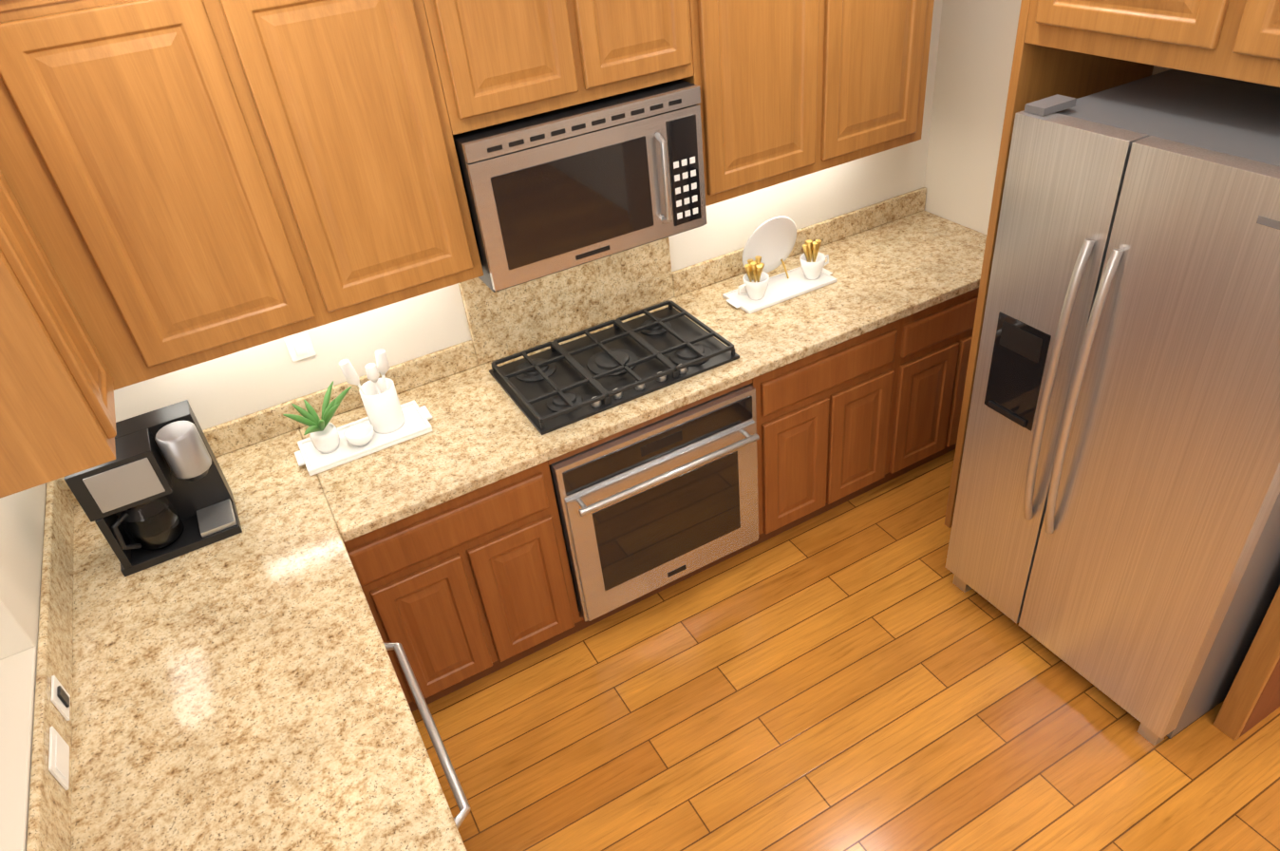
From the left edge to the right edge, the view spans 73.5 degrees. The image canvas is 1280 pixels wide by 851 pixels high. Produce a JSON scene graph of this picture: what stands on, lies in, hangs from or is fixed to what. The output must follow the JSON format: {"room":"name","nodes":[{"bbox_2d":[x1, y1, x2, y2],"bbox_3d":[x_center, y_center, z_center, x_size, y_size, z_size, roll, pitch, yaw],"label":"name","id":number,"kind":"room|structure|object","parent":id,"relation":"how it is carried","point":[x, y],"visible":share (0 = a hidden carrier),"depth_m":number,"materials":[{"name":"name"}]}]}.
{"room":"kitchen","nodes":[
{"label":"kitchen","id":0,"kind":"room"},
{"bbox_2d":[0,483,46,850],"bbox_3d":[-0.487,1.338,0.177,0.230,2.699,5.939,-22,38,-20],"label":"wall","id":1,"kind":"structure","parent":0,"point":[22,519],"depth_m":1.96,"materials":[{"name":"beige paint"}]},
{"bbox_2d":[0,170,116,498],"bbox_3d":[-1.531,-0.419,1.895,0.368,0.975,0.738,-22,38,-20],"label":"upper cabinet","id":2,"kind":"object","parent":1,"relation":"attached to","point":[57,412],"visible":0.94,"depth_m":1.87,"materials":[{"name":"brown wood"}]},
{"bbox_2d":[48,726,69,790],"bbox_3d":[-1.232,0.705,1.819,0.008,0.075,0.120,-22,38,-20],"label":"light switch","id":3,"kind":"object","parent":1,"relation":"attached to","point":[59,758],"depth_m":1.81,"materials":[{"name":"white plastic"}]},
{"bbox_2d":[50,675,70,720],"bbox_3d":[-1.317,0.619,1.953,0.012,0.075,0.080,-22,38,-20],"label":"outlet","id":4,"kind":"object","parent":1,"relation":"attached to","point":[60,697],"depth_m":1.94,"materials":[{"name":"white plastic"}]},
{"bbox_2d":[113,0,942,430],"bbox_3d":[-0.377,-0.720,3.034,3.840,2.700,0.110,-22,38,-20],"label":"wall","id":5,"kind":"structure","parent":0,"point":[237,384],"depth_m":2.95,"materials":[{"name":"beige paint"}]},
{"bbox_2d":[282,330,315,361],"bbox_3d":[-1.103,-0.269,2.766,0.075,0.120,0.008,-22,38,-20],"label":"outlet","id":6,"kind":"object","parent":5,"relation":"attached to","point":[299,346],"visible":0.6,"depth_m":2.77,"materials":[{"name":"white plastic"}]},
{"bbox_2d":[0,0,934,390],"bbox_3d":[-0.293,-1.173,2.467,2.809,1.320,0.378,-22,38,-20],"label":"upper cabinet","id":7,"kind":"object","parent":5,"relation":"attached to","point":[192,182],"visible":0.94,"depth_m":2.24,"materials":[{"name":"brown wood"}]},
{"bbox_2d":[452,79,706,292],"bbox_3d":[-0.211,-0.792,2.727,0.758,0.459,0.432,-22,38,-20],"label":"over-the-range microwave","id":8,"kind":"object","parent":7,"relation":"attached to","point":[556,191],"visible":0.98,"depth_m":2.57,"materials":[{"name":"metal"}]},
{"bbox_2d":[412,449,1279,850],"bbox_3d":[-0.972,3.082,0.201,9.500,0.060,7.300,-22,38,-20],"label":"floor","id":9,"kind":"structure","parent":0,"point":[862,673],"depth_m":2.81,"materials":[{"name":"brown wood"}]},
{"bbox_2d":[383,642,470,828],"bbox_3d":[-0.765,1.111,2.138,0.697,0.848,0.662,-22,38,-20],"label":"dishwasher","id":10,"kind":"object","parent":9,"relation":"on","point":[462,803],"visible":0.17,"depth_m":2.01,"materials":[{"name":"metal"}]},
{"bbox_2d":[343,457,588,712],"bbox_3d":[-0.690,0.428,3.059,0.684,0.874,0.628,-22,38,-20],"label":"base cabinet","id":11,"kind":"object","parent":9,"relation":"on","point":[462,591],"depth_m":2.79,"materials":[{"name":"brown wood"}]},
{"bbox_2d":[548,383,759,621],"bbox_3d":[-0.022,0.172,3.241,0.770,0.708,0.647,-22,38,-20],"label":"wall oven","id":12,"kind":"object","parent":11,"relation":"in","point":[649,508],"visible":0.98,"depth_m":3.00,"materials":[{"name":"metal"}]},
{"bbox_2d":[750,315,909,547],"bbox_3d":[0.583,-0.085,3.564,0.667,0.874,0.628,-22,38,-20],"label":"base cabinet","id":13,"kind":"object","parent":9,"relation":"on","point":[844,422],"depth_m":3.30,"materials":[{"name":"brown wood"}]},
{"bbox_2d":[894,287,978,477],"bbox_3d":[1.173,-0.322,3.799,0.689,0.874,0.628,-22,38,-20],"label":"base cabinet","id":14,"kind":"object","parent":9,"relation":"on","point":[938,341],"depth_m":3.48,"materials":[{"name":"brown wood"}]},
{"bbox_2d":[944,0,1279,740],"bbox_3d":[1.673,-0.407,2.468,0.678,2.455,1.200,-22,38,-20],"label":"surround","id":15,"kind":"object","parent":9,"relation":"on","point":[1076,47],"visible":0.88,"depth_m":2.33,"materials":[{"name":"brown wood"}]},
{"bbox_2d":[945,69,1279,745],"bbox_3d":[1.607,-0.045,2.561,0.886,1.775,0.870,-22,38,-20],"label":"refrigerator","id":16,"kind":"object","parent":9,"relation":"on","point":[1115,531],"visible":0.98,"depth_m":2.27,"materials":[{"name":"metal"}]},
{"bbox_3d":[-0.511,1.410,1.656,0.698,0.874,2.578,-22,38,-20],"label":"base cabinet","id":17,"kind":"object","parent":9,"relation":"on","visible":0},
{"bbox_2d":[26,498,466,850],"bbox_3d":[-0.540,0.997,1.334,0.714,0.173,2.520,-22,38,-20],"label":"countertop","id":18,"kind":"structure","parent":17,"relation":"on","point":[241,690],"depth_m":1.94,"materials":[{"name":"stone"}]},
{"bbox_2d":[39,187,986,612],"bbox_3d":[-0.109,-0.364,2.907,3.506,0.470,0.668,-22,38,-20],"label":"countertop","id":19,"kind":"structure","parent":17,"relation":"on","point":[893,259],"depth_m":3.00,"materials":[{"name":"stone"}]},
{"bbox_2d":[64,399,242,576],"bbox_3d":[-1.352,0.172,2.402,0.320,0.345,0.222,-22,38,-20],"label":"coffee maker","id":20,"kind":"object","parent":19,"relation":"on","point":[158,490],"visible":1,"depth_m":2.35,"materials":[{"name":"black plastic"}]},
{"bbox_2d":[294,399,432,475],"bbox_3d":[-0.898,0.035,2.796,0.440,0.022,0.190,-22,38,-20],"label":"tray","id":21,"kind":"object","parent":19,"relation":"on","point":[315,461],"visible":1,"depth_m":2.76,"materials":[{"name":"white ceramic"}]},
{"bbox_2d":[282,380,351,453],"bbox_3d":[-0.994,-0.009,2.717,0.220,0.179,0.216,-22,38,-20],"label":"potted plant","id":22,"kind":"object","parent":21,"relation":"on","point":[324,435],"visible":1,"depth_m":2.70,"materials":[{"name":"green plant"}]},
{"bbox_2d":[343,422,374,446],"bbox_3d":[-0.898,0.035,2.755,0.092,0.045,0.092,-22,38,-20],"label":"bowl","id":23,"kind":"object","parent":21,"relation":"on","point":[360,434],"visible":1,"depth_m":2.76,"materials":[{"name":"white ceramic"}]},
{"bbox_2d":[338,349,404,433],"bbox_3d":[-0.855,-0.109,2.753,0.147,0.272,0.110,-22,38,-20],"label":"utensil canister","id":24,"kind":"object","parent":21,"relation":"on","point":[381,403],"visible":1,"depth_m":2.74,"materials":[{"name":"white ceramic"}]},
{"bbox_2d":[489,300,739,434],"bbox_3d":[-0.098,-0.232,3.014,0.760,0.049,0.470,-22,38,-20],"label":"gas cooktop","id":25,"kind":"object","parent":19,"relation":"in","point":[556,385],"visible":1,"depth_m":2.98,"materials":[{"name":"metal"}]},
{"bbox_2d":[742,216,796,278],"bbox_3d":[0.497,-0.708,3.377,0.260,0.267,0.147,-22,38,-20],"label":"plate","id":26,"kind":"object","parent":19,"relation":"on","point":[771,242],"visible":0.85,"depth_m":3.32,"materials":[{"name":"white ceramic"}]},
{"bbox_2d":[722,265,836,313],"bbox_3d":[0.550,-0.541,3.369,0.460,0.014,0.180,-22,38,-20],"label":"tray","id":27,"kind":"object","parent":19,"relation":"on","point":[781,287],"visible":0.75,"depth_m":3.35,"materials":[{"name":"white ceramic"}]},
{"bbox_2d":[737,255,769,300],"bbox_3d":[0.428,-0.559,3.264,0.131,0.166,0.098,-22,38,-20],"label":"tea cup","id":28,"kind":"object","parent":27,"relation":"on","point":[756,279],"visible":1,"depth_m":3.25,"materials":[{"name":"white ceramic"}]},
{"bbox_2d":[799,239,828,279],"bbox_3d":[0.691,-0.663,3.369,0.131,0.163,0.098,-22,38,-20],"label":"tea cup","id":29,"kind":"object","parent":27,"relation":"on","point":[812,258],"visible":1,"depth_m":3.35,"materials":[{"name":"white ceramic"}]},
{"bbox_2d":[923,0,1172,234],"bbox_3d":[2.989,0.320,1.023,0.100,2.700,7.090,-22,38,-20],"label":"wall","id":30,"kind":"structure","parent":0,"point":[976,45],"depth_m":3.45,"materials":[{"name":"beige paint"}]}
]}

